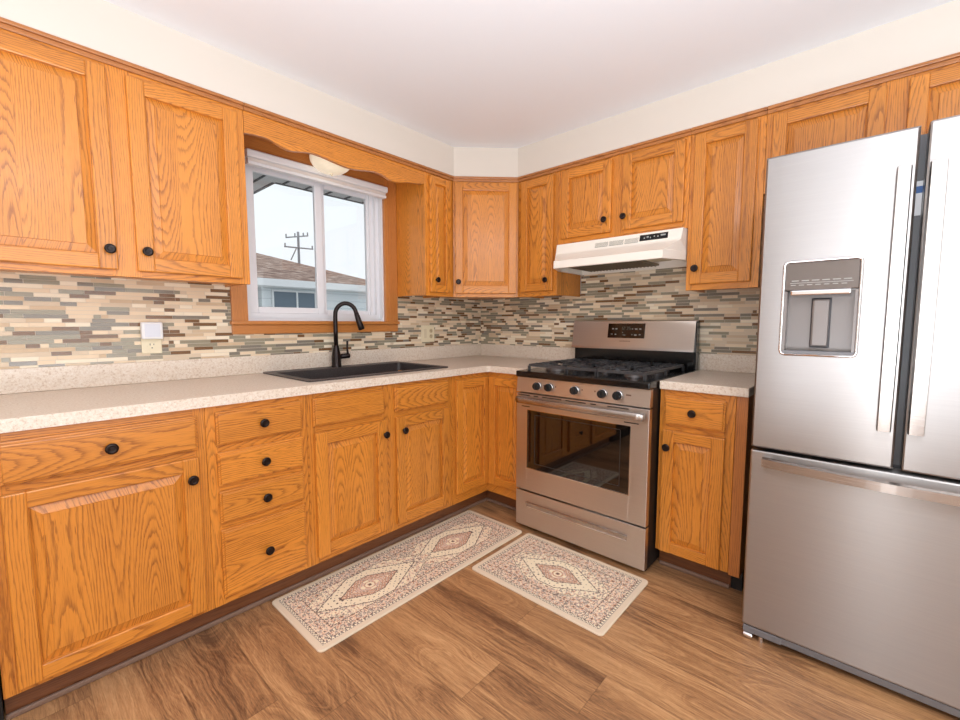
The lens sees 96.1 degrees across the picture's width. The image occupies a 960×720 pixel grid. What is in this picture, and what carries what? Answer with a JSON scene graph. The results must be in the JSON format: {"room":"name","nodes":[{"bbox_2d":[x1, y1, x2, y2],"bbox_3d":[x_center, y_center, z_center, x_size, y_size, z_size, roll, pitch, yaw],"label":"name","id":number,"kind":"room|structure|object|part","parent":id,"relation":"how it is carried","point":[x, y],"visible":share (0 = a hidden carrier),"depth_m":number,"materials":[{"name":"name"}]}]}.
{"room":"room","nodes":[
{"label":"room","id":0,"kind":"room"},
{"bbox_2d":[0,0,959,176],"bbox_3d":[0.092,-1.078,0.301,4.400,0.183,4.600,4,7,42],"label":"wall","id":1,"kind":"structure","parent":0,"point":[102,26],"depth_m":1.87,"materials":[{"name":"beige paint"}]},
{"bbox_2d":[4,501,959,719],"bbox_3d":[0.090,1.163,0.528,4.650,0.050,4.850,4,7,42],"label":"floor","id":2,"kind":"structure","parent":0,"point":[469,646],"depth_m":1.46,"materials":[{"name":"laminate"}]},
{"bbox_2d":[0,669,3,719],"bbox_3d":[-1.772,0.647,1.168,0.635,0.868,0.596,4,7,42],"label":"dishwasher","id":3,"kind":"object","parent":2,"relation":"on","point":[1,689],"visible":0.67,"depth_m":1.26,"materials":[{"name":"black metal"}]},
{"bbox_2d":[0,408,214,714],"bbox_3d":[-1.390,0.608,1.592,0.644,0.873,0.540,4,7,42],"label":"base cabinet","id":4,"kind":"object","parent":2,"relation":"on","point":[106,548],"visible":0.98,"depth_m":1.36,"materials":[{"name":"brown wood"}]},
{"bbox_3d":[-1.177,0.277,1.373,0.020,0.126,0.481,4,7,42],"label":"drawer","id":5,"kind":"part","parent":4,"relation":"part of","materials":[{"name":"brown wood"}]},
{"bbox_3d":[-1.159,0.279,1.358,0.026,0.035,0.035,4,7,42],"label":"knob","id":6,"kind":"part","parent":4,"relation":"part of","materials":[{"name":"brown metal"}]},
{"bbox_3d":[-1.017,0.426,1.528,0.026,0.035,0.035,4,7,42],"label":"knob","id":7,"kind":"part","parent":4,"relation":"part of","materials":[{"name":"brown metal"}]},
{"bbox_2d":[204,395,310,621],"bbox_3d":[-1.081,0.579,1.932,0.644,0.873,0.381,4,7,42],"label":"base cabinet","id":8,"kind":"object","parent":2,"relation":"on","point":[256,451],"visible":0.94,"depth_m":1.71,"materials":[{"name":"brown wood"}]},
{"bbox_3d":[-0.867,0.246,1.714,0.020,0.126,0.326,4,7,42],"label":"drawer","id":9,"kind":"part","parent":8,"relation":"part of","materials":[{"name":"brown wood"}]},
{"bbox_3d":[-0.867,0.401,1.727,0.020,0.128,0.326,4,7,42],"label":"drawer","id":10,"kind":"part","parent":8,"relation":"part of","materials":[{"name":"brown wood"}]},
{"bbox_3d":[-0.867,0.548,1.740,0.020,0.124,0.326,4,7,42],"label":"drawer","id":11,"kind":"part","parent":8,"relation":"part of","materials":[{"name":"brown wood"}]},
{"bbox_3d":[-0.867,0.767,1.758,0.020,0.268,0.326,4,7,42],"label":"drawer","id":12,"kind":"part","parent":8,"relation":"part of","materials":[{"name":"brown wood"}]},
{"bbox_3d":[-0.850,0.247,1.698,0.026,0.035,0.035,4,7,42],"label":"knob","id":13,"kind":"part","parent":8,"relation":"part of","materials":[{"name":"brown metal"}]},
{"bbox_3d":[-0.850,0.402,1.711,0.026,0.035,0.035,4,7,42],"label":"knob","id":14,"kind":"part","parent":8,"relation":"part of","materials":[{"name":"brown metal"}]},
{"bbox_3d":[-0.850,0.549,1.724,0.026,0.035,0.035,4,7,42],"label":"knob","id":15,"kind":"part","parent":8,"relation":"part of","materials":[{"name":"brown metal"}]},
{"bbox_3d":[-0.850,0.769,1.743,0.026,0.035,0.035,4,7,42],"label":"knob","id":16,"kind":"part","parent":8,"relation":"part of","materials":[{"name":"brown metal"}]},
{"bbox_2d":[5,497,515,719],"bbox_3d":[-0.548,1.005,1.962,0.370,0.019,2.172,4,7,42],"label":"trim","id":17,"kind":"structure","parent":2,"relation":"on","point":[33,705],"depth_m":1.67,"materials":[{"name":"brown wood"}]},
{"bbox_2d":[305,370,451,578],"bbox_3d":[-0.660,0.540,2.395,0.644,0.873,0.872,4,7,42],"label":"base cabinet","id":18,"kind":"object","parent":2,"relation":"on","point":[380,457],"visible":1,"depth_m":2.12,"materials":[{"name":"brown wood"}]},
{"bbox_2d":[0,344,574,432],"bbox_3d":[-0.774,0.063,2.039,0.921,0.132,3.340,4,7,42],"label":"countertop","id":19,"kind":"structure","parent":18,"relation":"on","point":[34,397],"depth_m":1.84,"materials":[{"name":"stone"}]},
{"bbox_2d":[331,301,364,366],"bbox_3d":[-0.784,-0.154,2.554,0.195,0.384,0.070,-3,6,-30],"label":"kitchen faucet","id":20,"kind":"object","parent":19,"relation":"on","point":[337,356],"visible":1,"depth_m":2.51,"materials":[{"name":"black metal"}]},
{"bbox_3d":[-0.788,-0.211,2.536,0.143,0.266,0.025,-2,5,-26],"label":"spout","id":21,"kind":"part","parent":20,"relation":"part of","materials":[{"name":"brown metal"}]},
{"bbox_3d":[-0.807,-0.060,2.561,0.032,0.104,0.064,4,7,42],"label":"handle","id":22,"kind":"part","parent":20,"relation":"part of","materials":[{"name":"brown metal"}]},
{"bbox_2d":[263,361,447,381],"bbox_3d":[-0.665,0.143,2.422,0.517,0.188,0.863,4,7,42],"label":"sink","id":23,"kind":"object","parent":19,"relation":"in","point":[317,374],"visible":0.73,"depth_m":2.49,"materials":[{"name":"grey"}]},
{"bbox_3d":[-0.600,0.218,2.007,0.020,0.126,0.370,4,7,42],"label":"false drawer","id":24,"kind":"part","parent":18,"relation":"part of","materials":[{"name":"brown wood"}]},
{"bbox_3d":[-0.596,0.592,2.043,0.020,0.568,0.374,4,7,42],"label":"door","id":25,"kind":"part","parent":18,"relation":"part of","materials":[{"name":"brown wood"}]},
{"bbox_3d":[-0.463,0.371,2.136,0.026,0.035,0.035,4,7,42],"label":"knob","id":26,"kind":"part","parent":18,"relation":"part of","materials":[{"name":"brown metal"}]},
{"bbox_3d":[-0.385,0.363,2.223,0.026,0.035,0.035,4,7,42],"label":"knob","id":27,"kind":"part","parent":18,"relation":"part of","materials":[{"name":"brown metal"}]},
{"bbox_3d":[-0.307,0.190,2.328,0.020,0.128,0.374,4,7,42],"label":"false drawer","id":28,"kind":"part","parent":18,"relation":"part of","materials":[{"name":"brown wood"}]},
{"bbox_3d":[-0.305,0.565,2.363,0.020,0.568,0.372,4,7,42],"label":"door","id":29,"kind":"part","parent":18,"relation":"part of","materials":[{"name":"brown wood"}]},
{"bbox_2d":[272,510,521,651],"bbox_3d":[-0.320,0.996,2.127,0.423,0.010,1.214,4,7,42],"label":"kitchen rug","id":30,"kind":"object","parent":2,"relation":"on","point":[326,611],"visible":1,"depth_m":1.98,"materials":[{"name":"beige fabric"}]},
{"bbox_2d":[445,372,520,515],"bbox_3d":[0.037,0.491,2.966,0.908,0.873,0.913,4,7,42],"label":"base cabinet","id":31,"kind":"object","parent":2,"relation":"on","point":[484,405],"visible":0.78,"depth_m":2.64,"materials":[{"name":"brown wood"}]},
{"bbox_3d":[-0.042,0.452,2.643,0.020,0.685,0.292,4,7,42],"label":"door","id":32,"kind":"part","parent":31,"relation":"part of","materials":[{"name":"brown wood"}]},
{"bbox_3d":[0.159,0.452,2.644,0.271,0.685,0.020,4,7,42],"label":"door","id":33,"kind":"part","parent":31,"relation":"part of","materials":[{"name":"brown wood"}]},
{"bbox_2d":[472,533,647,635],"bbox_3d":[0.363,1.005,2.018,0.678,0.010,0.470,4,7,42],"label":"kitchen rug","id":34,"kind":"object","parent":2,"relation":"on","point":[592,594],"visible":1,"depth_m":1.96,"materials":[{"name":"beige fabric"}]},
{"bbox_2d":[515,320,699,570],"bbox_3d":[0.697,0.374,2.442,0.766,1.196,0.740,4,7,42],"label":"gas range","id":35,"kind":"object","parent":2,"relation":"on","point":[588,425],"visible":0.99,"depth_m":2.22,"materials":[{"name":"silver metal"}]},
{"bbox_3d":[0.302,0.142,2.330,0.047,0.047,0.034,4,7,42],"label":"burner knob","id":36,"kind":"part","parent":35,"relation":"part of","materials":[{"name":"black plastic"}]},
{"bbox_3d":[0.358,0.147,2.280,0.047,0.047,0.034,4,7,42],"label":"burner knob","id":37,"kind":"part","parent":35,"relation":"part of","materials":[{"name":"black plastic"}]},
{"bbox_3d":[0.437,0.046,2.460,0.122,0.018,0.122,4,7,42],"label":"burner","id":38,"kind":"part","parent":35,"relation":"part of","materials":[{"name":"grey metal"}]},
{"bbox_3d":[0.472,0.155,2.177,0.047,0.047,0.034,4,7,42],"label":"burner knob","id":39,"kind":"part","parent":35,"relation":"part of","materials":[{"name":"black plastic"}]},
{"bbox_3d":[0.479,0.829,2.244,0.588,0.029,0.002,4,7,42],"label":"drawer pull","id":40,"kind":"part","parent":35,"relation":"part of","materials":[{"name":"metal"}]},
{"bbox_3d":[0.481,0.456,2.212,0.592,0.333,0.004,4,7,42],"label":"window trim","id":41,"kind":"part","parent":35,"relation":"part of","materials":[{"name":"black glass"}]},
{"bbox_3d":[0.469,0.238,2.170,0.712,0.036,0.049,4,7,42],"label":"oven handle","id":42,"kind":"part","parent":35,"relation":"part of","materials":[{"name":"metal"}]},
{"bbox_3d":[0.496,0.858,2.255,0.748,0.202,0.036,4,7,42],"label":"storage drawer","id":43,"kind":"part","parent":35,"relation":"part of","materials":[{"name":"silver metal"}]},
{"bbox_3d":[0.496,0.476,2.222,0.748,0.550,0.036,4,7,42],"label":"oven door","id":44,"kind":"part","parent":35,"relation":"part of","materials":[{"name":"silver metal"}]},
{"bbox_3d":[0.496,0.154,2.195,0.748,0.082,0.035,4,7,42],"label":"control panel","id":45,"kind":"part","parent":35,"relation":"part of","materials":[{"name":"silver metal"}]},
{"bbox_3d":[0.583,0.164,2.076,0.047,0.047,0.034,4,7,42],"label":"burner knob","id":46,"kind":"part","parent":35,"relation":"part of","materials":[{"name":"black plastic"}]},
{"bbox_2d":[516,364,693,389],"bbox_3d":[0.701,0.076,2.415,0.750,0.034,0.665,4,7,42],"label":"cooktop","id":47,"kind":"object","parent":35,"relation":"in","point":[602,380],"depth_m":2.18,"materials":[{"name":"black metal"}]},
{"bbox_3d":[0.641,0.168,2.024,0.047,0.047,0.034,4,7,42],"label":"burner knob","id":48,"kind":"part","parent":35,"relation":"part of","materials":[{"name":"black plastic"}]},
{"bbox_3d":[0.774,0.072,2.156,0.104,0.018,0.104,4,7,42],"label":"burner","id":49,"kind":"part","parent":35,"relation":"part of","materials":[{"name":"grey metal"}]},
{"bbox_2d":[659,560,729,588],"bbox_3d":[0.995,1.000,2.020,0.308,0.019,0.014,4,7,42],"label":"trim","id":50,"kind":"structure","parent":2,"relation":"on","point":[664,563],"depth_m":2.01,"materials":[{"name":"brown wood"}]},
{"bbox_2d":[655,389,736,587],"bbox_3d":[1.143,0.561,2.147,0.311,0.873,0.644,4,7,42],"label":"base cabinet","id":51,"kind":"object","parent":2,"relation":"on","point":[697,430],"visible":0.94,"depth_m":1.92,"materials":[{"name":"brown wood"}]},
{"bbox_3d":[0.853,0.401,1.979,0.035,0.035,0.026,4,7,42],"label":"knob","id":52,"kind":"part","parent":51,"relation":"part of","materials":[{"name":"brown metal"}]},
{"bbox_3d":[0.930,0.237,1.894,0.035,0.035,0.026,4,7,42],"label":"knob","id":53,"kind":"part","parent":51,"relation":"part of","materials":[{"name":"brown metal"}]},
{"bbox_3d":[0.947,0.618,1.944,0.258,0.582,0.020,4,7,42],"label":"door","id":54,"kind":"part","parent":51,"relation":"part of","materials":[{"name":"brown wood"}]},
{"bbox_3d":[0.946,0.235,1.911,0.253,0.134,0.020,4,7,42],"label":"drawer","id":55,"kind":"part","parent":51,"relation":"part of","materials":[{"name":"brown wood"}]},
{"bbox_2d":[660,353,755,397],"bbox_3d":[1.173,0.058,2.100,0.356,0.132,0.635,4,7,42],"label":"countertop","id":56,"kind":"structure","parent":51,"relation":"on","point":[719,374],"depth_m":2.07,"materials":[{"name":"laminate"}]},
{"bbox_2d":[731,570,743,591],"bbox_3d":[1.314,0.957,2.105,0.042,0.092,0.528,4,7,42],"label":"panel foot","id":57,"kind":"object","parent":2,"relation":"on","point":[736,583],"visible":0.29,"depth_m":1.91,"materials":[{"name":"black"}]},
{"bbox_2d":[728,395,753,577],"bbox_3d":[1.290,0.524,2.042,0.042,0.781,0.597,4,7,42],"label":"filler panel","id":58,"kind":"object","parent":57,"relation":"on","point":[744,410],"visible":0.38,"depth_m":1.83,"materials":[{"name":"brown wood"}]},
{"bbox_2d":[742,115,959,717],"bbox_3d":[1.516,0.170,1.573,0.765,1.750,0.866,4,7,42],"label":"refrigerator","id":59,"kind":"object","parent":2,"relation":"on","point":[852,551],"visible":1,"depth_m":1.35,"materials":[{"name":"grey metal"}]},
{"bbox_3d":[1.117,-0.277,1.412,0.193,0.093,0.020,4,7,42],"label":"dispenser panel","id":60,"kind":"part","parent":59,"relation":"part of","materials":[{"name":"silver metal"}]},
{"bbox_3d":[1.149,-0.182,1.429,0.374,1.010,0.077,4,7,42],"label":"door","id":61,"kind":"part","parent":59,"relation":"part of","materials":[{"name":"metal"}]},
{"bbox_3d":[1.294,0.676,1.371,0.765,0.668,0.077,4,7,42],"label":"freezer drawer","id":62,"kind":"part","parent":59,"relation":"part of","materials":[{"name":"metal"}]},
{"bbox_3d":[1.291,1.028,1.397,0.757,0.027,0.056,4,7,42],"label":"trim","id":63,"kind":"part","parent":59,"relation":"part of","materials":[{"name":"grey plastic"}]},
{"bbox_3d":[1.247,0.382,1.293,0.685,0.036,0.064,4,7,42],"label":"freezer handle","id":64,"kind":"part","parent":59,"relation":"part of","materials":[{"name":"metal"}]},
{"bbox_3d":[1.224,-0.171,1.276,0.033,0.776,0.050,4,7,42],"label":"door handle","id":65,"kind":"part","parent":59,"relation":"part of","materials":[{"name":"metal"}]},
{"bbox_3d":[1.276,-0.167,1.229,0.036,0.776,0.050,4,7,42],"label":"door handle","id":66,"kind":"part","parent":59,"relation":"part of","materials":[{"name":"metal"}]},
{"bbox_3d":[1.439,-0.163,1.167,0.374,1.018,0.077,4,7,42],"label":"door","id":67,"kind":"part","parent":59,"relation":"part of","materials":[{"name":"metal"}]},
{"bbox_2d":[104,0,954,147],"bbox_3d":[0.090,-1.212,0.325,4.650,0.080,4.850,4,7,42],"label":"ceiling","id":68,"kind":"structure","parent":0,"point":[454,73],"depth_m":1.78,"materials":[{"name":"white paint"}]},
{"bbox_3d":[1.714,-0.160,2.101,4.500,2.318,0.120,4,7,42],"label":"wall","id":69,"kind":"structure","parent":0,"visible":0},
{"bbox_2d":[442,176,528,299],"bbox_3d":[0.024,-0.828,3.063,0.608,0.781,0.619,4,7,42],"label":"upper cabinet","id":70,"kind":"object","parent":69,"relation":"attached to","point":[485,209],"visible":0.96,"depth_m":2.85,"materials":[{"name":"brown wood"}]},
{"bbox_3d":[0.038,-1.185,2.832,0.431,0.030,0.022,0,5,-3],"label":"moulding","id":71,"kind":"part","parent":70,"relation":"part of","materials":[{"name":"brown wood"}]},
{"bbox_3d":[0.038,-0.805,2.875,0.431,0.766,0.019,0,5,-3],"label":"frame","id":72,"kind":"part","parent":70,"relation":"part of","materials":[{"name":"brown wood"}]},
{"bbox_3d":[0.038,-0.802,2.855,0.407,0.719,0.020,0,5,-3],"label":"door","id":73,"kind":"part","parent":70,"relation":"part of","materials":[{"name":"brown wood"}]},
{"bbox_2d":[517,166,580,298],"bbox_3d":[0.450,-0.812,2.868,0.309,0.781,0.342,4,7,42],"label":"upper cabinet","id":74,"kind":"object","parent":69,"relation":"attached to","point":[538,191],"visible":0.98,"depth_m":2.75,"materials":[{"name":"brown wood"}]},
{"bbox_3d":[0.363,-1.177,2.740,0.309,0.030,0.022,4,7,42],"label":"moulding","id":75,"kind":"part","parent":74,"relation":"part of","materials":[{"name":"brown wood"}]},
{"bbox_3d":[0.365,-0.798,2.765,0.247,0.709,0.020,4,7,42],"label":"door","id":76,"kind":"part","parent":74,"relation":"part of","materials":[{"name":"brown wood"}]},
{"bbox_3d":[0.374,-0.797,2.783,0.305,0.766,0.019,4,7,42],"label":"frame","id":77,"kind":"part","parent":74,"relation":"part of","materials":[{"name":"brown wood"}]},
{"bbox_2d":[481,267,759,370],"bbox_3d":[1.081,-0.322,2.575,2.891,0.760,0.008,4,7,42],"label":"tile backsplash","id":78,"kind":"structure","parent":69,"relation":"attached to","point":[728,319],"depth_m":2.69,"materials":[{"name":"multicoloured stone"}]},
{"bbox_2d":[557,128,691,244],"bbox_3d":[0.847,-0.932,2.496,0.761,0.477,0.342,4,7,42],"label":"upper cabinet","id":79,"kind":"object","parent":69,"relation":"attached to","point":[642,187],"visible":0.93,"depth_m":2.35,"materials":[{"name":"brown wood"}]},
{"bbox_3d":[0.618,-0.930,2.523,0.322,0.400,0.020,4,7,42],"label":"door","id":80,"kind":"part","parent":79,"relation":"part of","materials":[{"name":"brown wood"}]},
{"bbox_3d":[0.698,-0.792,2.431,0.035,0.035,0.026,4,7,42],"label":"knob","id":81,"kind":"part","parent":79,"relation":"part of","materials":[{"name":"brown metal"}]},
{"bbox_2d":[553,227,687,274],"bbox_3d":[0.814,-0.612,2.486,0.749,0.156,0.442,4,7,42],"label":"range hood","id":82,"kind":"object","parent":79,"relation":"attached to","point":[663,249],"visible":0.98,"depth_m":2.37,"materials":[{"name":"white metal"}]},
{"bbox_2d":[595,242,607,247],"bbox_3d":[0.686,-0.652,2.440,0.077,0.027,0.008,4,7,42],"label":"vent grille","id":83,"kind":"object","parent":82,"relation":"attached to","point":[597,244],"depth_m":2.44,"materials":[{"name":"white metal"}]},
{"bbox_2d":[609,239,623,245],"bbox_3d":[0.751,-0.647,2.381,0.082,0.027,0.008,4,7,42],"label":"vent grille","id":84,"kind":"object","parent":82,"relation":"attached to","point":[612,242],"depth_m":2.38,"materials":[{"name":"white metal"}]},
{"bbox_2d":[624,237,638,243],"bbox_3d":[0.815,-0.643,2.324,0.075,0.027,0.008,4,7,42],"label":"vent grille","id":85,"kind":"object","parent":82,"relation":"attached to","point":[627,240],"depth_m":2.32,"materials":[{"name":"white metal"}]},
{"bbox_3d":[0.905,-0.643,2.248,0.146,0.032,0.014,4,7,42],"label":"control panel","id":86,"kind":"part","parent":82,"relation":"part of","materials":[{"name":"black plastic"}]},
{"bbox_3d":[0.781,-0.785,2.356,0.035,0.035,0.026,4,7,42],"label":"knob","id":87,"kind":"part","parent":79,"relation":"part of","materials":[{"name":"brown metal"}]},
{"bbox_3d":[0.760,-1.147,2.381,0.761,0.030,0.022,4,7,42],"label":"moulding","id":88,"kind":"part","parent":79,"relation":"part of","materials":[{"name":"brown wood"}]},
{"bbox_3d":[0.904,-0.908,2.265,0.321,0.400,0.020,4,7,42],"label":"door","id":89,"kind":"part","parent":79,"relation":"part of","materials":[{"name":"brown wood"}]},
{"bbox_2d":[686,107,767,292],"bbox_3d":[1.247,-0.746,2.149,0.315,0.790,0.342,4,7,42],"label":"upper cabinet","id":90,"kind":"object","parent":69,"relation":"attached to","point":[727,198],"visible":0.97,"depth_m":2.03,"materials":[{"name":"brown wood"}]},
{"bbox_3d":[1.059,-0.453,2.131,0.035,0.035,0.026,4,7,42],"label":"knob","id":91,"kind":"part","parent":90,"relation":"part of","materials":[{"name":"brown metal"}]},
{"bbox_3d":[1.159,-1.116,2.021,0.315,0.030,0.022,4,7,42],"label":"moulding","id":92,"kind":"part","parent":90,"relation":"part of","materials":[{"name":"brown wood"}]},
{"bbox_2d":[763,52,959,194],"bbox_3d":[1.708,-0.919,1.733,0.903,0.373,0.315,4,7,42],"label":"upper cabinet","id":93,"kind":"object","parent":69,"relation":"attached to","point":[919,94],"visible":0.62,"depth_m":1.69,"materials":[{"name":"brown wood"}]},
{"bbox_3d":[1.427,-0.914,1.789,0.365,0.303,0.020,4,7,42],"label":"door","id":94,"kind":"part","parent":93,"relation":"part of","materials":[{"name":"brown wood"}]},
{"bbox_3d":[1.611,-1.081,1.613,0.903,0.030,0.022,4,7,42],"label":"moulding","id":95,"kind":"part","parent":93,"relation":"part of","materials":[{"name":"brown wood"}]},
{"bbox_3d":[1.744,-0.889,1.502,0.367,0.303,0.020,4,7,42],"label":"door","id":96,"kind":"part","parent":93,"relation":"part of","materials":[{"name":"brown wood"}]},
{"bbox_3d":[-1.573,-0.146,1.929,0.140,2.318,4.850,4,7,42],"label":"wall","id":97,"kind":"structure","parent":0,"visible":0},
{"bbox_2d":[0,17,249,286],"bbox_3d":[-1.422,-0.709,1.673,0.342,0.781,0.876,4,7,42],"label":"upper cabinet","id":98,"kind":"object","parent":97,"relation":"attached to","point":[111,167],"visible":1,"depth_m":1.57,"materials":[{"name":"brown wood"}]},
{"bbox_3d":[-1.466,-0.677,1.427,0.020,0.713,0.378,4,7,42],"label":"door","id":99,"kind":"part","parent":98,"relation":"part of","materials":[{"name":"brown wood"}]},
{"bbox_3d":[-1.337,-0.402,1.559,0.026,0.035,0.035,4,7,42],"label":"knob","id":100,"kind":"part","parent":98,"relation":"part of","materials":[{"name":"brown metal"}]},
{"bbox_3d":[-1.326,-1.076,1.554,0.022,0.030,0.876,4,7,42],"label":"moulding","id":101,"kind":"part","parent":98,"relation":"part of","materials":[{"name":"brown wood"}]},
{"bbox_3d":[-1.263,-0.412,1.640,0.026,0.035,0.035,4,7,42],"label":"knob","id":102,"kind":"part","parent":98,"relation":"part of","materials":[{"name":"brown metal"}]},
{"bbox_3d":[-1.175,-0.702,1.747,0.020,0.707,0.372,4,7,42],"label":"door","id":103,"kind":"part","parent":98,"relation":"part of","materials":[{"name":"brown wood"}]},
{"bbox_2d":[0,271,480,368],"bbox_3d":[-1.135,-0.208,2.298,0.008,0.364,3.391,4,7,42],"label":"tile backsplash","id":104,"kind":"structure","parent":97,"relation":"attached to","point":[47,320],"depth_m":1.91,"materials":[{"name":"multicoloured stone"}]},
{"bbox_2d":[141,339,161,353],"bbox_3d":[-1.467,-0.088,1.927,0.009,0.117,0.074,4,7,42],"label":"power outlet","id":105,"kind":"object","parent":104,"relation":"attached to","point":[149,346],"visible":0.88,"depth_m":1.93,"materials":[{"name":"beige plastic"}]},
{"bbox_2d":[140,322,162,338],"bbox_3d":[-1.454,-0.131,1.911,0.032,0.075,0.078,4,7,42],"label":"night light","id":106,"kind":"object","parent":105,"relation":"attached to","point":[148,330],"visible":1,"depth_m":1.90,"materials":[{"name":"white plastic"}]},
{"bbox_2d":[421,325,433,341],"bbox_3d":[-0.378,-0.191,3.125,0.008,0.121,0.124,4,7,42],"label":"power outlet","id":107,"kind":"object","parent":104,"relation":"attached to","point":[427,331],"visible":1,"depth_m":3.12,"materials":[{"name":"beige plastic"}]},
{"bbox_2d":[253,172,363,203],"bbox_3d":[-1.322,-1.297,3.125,1.200,0.112,2.900,4,7,42],"label":"roof eave","id":108,"kind":"object","parent":97,"relation":"attached to","point":[260,182],"visible":0.11,"depth_m":3.08,"materials":[{"name":"grey metal"}]},
{"bbox_2d":[230,136,399,333],"bbox_3d":[-0.937,-0.659,2.535,0.134,0.994,1.035,4,7,42],"label":"window","id":109,"kind":"structure","parent":97,"relation":"in","point":[373,223],"depth_m":2.56,"materials":[{"name":"white plastic"}]},
{"bbox_3d":[-1.077,-0.645,2.402,0.025,0.768,0.418,4,7,42],"label":"sliding sash","id":110,"kind":"part","parent":109,"relation":"part of","materials":[{"name":"white plastic"}]},
{"bbox_2d":[244,148,387,198],"bbox_3d":[-0.880,-1.034,2.438,0.048,0.070,0.830,4,7,42],"label":"window blind","id":111,"kind":"object","parent":109,"relation":"attached to","point":[254,158],"visible":0.96,"depth_m":2.36,"materials":[{"name":"white plastic"}]},
{"bbox_2d":[243,103,425,184],"bbox_3d":[-0.787,-1.089,2.356,0.298,0.142,1.032,4,7,42],"label":"valance board","id":112,"kind":"object","parent":109,"relation":"attached to","point":[290,135],"visible":0.99,"depth_m":2.17,"materials":[{"name":"brown wood"}]},
{"bbox_2d":[309,154,349,175],"bbox_3d":[-0.810,-1.069,2.352,0.224,0.130,0.224,4,7,42],"label":"ceiling light","id":113,"kind":"object","parent":112,"relation":"attached to","point":[324,166],"visible":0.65,"depth_m":2.30,"materials":[{"name":"white glass"}]},
{"bbox_3d":[-0.842,-0.671,2.708,0.026,0.768,0.373,4,7,42],"label":"fixed sash","id":114,"kind":"part","parent":109,"relation":"part of","materials":[{"name":"white plastic"}]},
{"bbox_2d":[396,166,453,297],"bbox_3d":[-0.351,-0.810,2.851,0.342,0.781,0.246,4,7,42],"label":"upper cabinet","id":115,"kind":"object","parent":97,"relation":"attached to","point":[424,212],"visible":0.98,"depth_m":2.76,"materials":[{"name":"brown wood"}]},
{"bbox_3d":[-0.268,-0.796,2.773,0.019,0.766,0.242,4,7,42],"label":"frame","id":116,"kind":"part","parent":115,"relation":"part of","materials":[{"name":"brown wood"}]},
{"bbox_3d":[-0.255,-1.177,2.732,0.022,0.030,0.246,4,7,42],"label":"moulding","id":117,"kind":"part","parent":115,"relation":"part of","materials":[{"name":"brown wood"}]},
{"bbox_3d":[-0.254,-0.793,2.760,0.020,0.717,0.179,4,7,42],"label":"door","id":118,"kind":"part","parent":115,"relation":"part of","materials":[{"name":"brown wood"}]},
{"label":"outside","id":119,"kind":"structure","parent":0,"visible":0},
{"bbox_3d":[-7.617,0.872,13.303,23.800,0.050,32.000,4,7,42],"label":"floor","id":120,"kind":"structure","parent":119,"visible":0},
{"bbox_2d":[284,232,312,262],"bbox_3d":[-11.143,-4.104,26.717,0.235,7.580,1.803,4,7,42],"label":"utility pole","id":121,"kind":"object","parent":120,"relation":"on","point":[298,247],"visible":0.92,"depth_m":26.42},
{"bbox_3d":[-11.150,-4.092,26.751,0.180,7.550,0.171,4,7,42],"label":"post","id":122,"kind":"part","parent":121,"relation":"part of","materials":[{"name":"grey wood"}]},
{"bbox_2d":[256,253,365,310],"bbox_3d":[-6.500,-1.017,11.448,6.900,4.031,15.000,4,7,42],"label":"house","id":123,"kind":"structure","parent":120,"relation":"on","point":[281,282],"depth_m":9.75,"materials":[{"name":"white paint"}]},
{"bbox_3d":[-4.049,-1.184,9.435,0.022,0.583,0.900,4,7,42],"label":"pane","id":124,"kind":"part","parent":123,"relation":"part of","materials":[{"name":"blue glass"}]}
]}

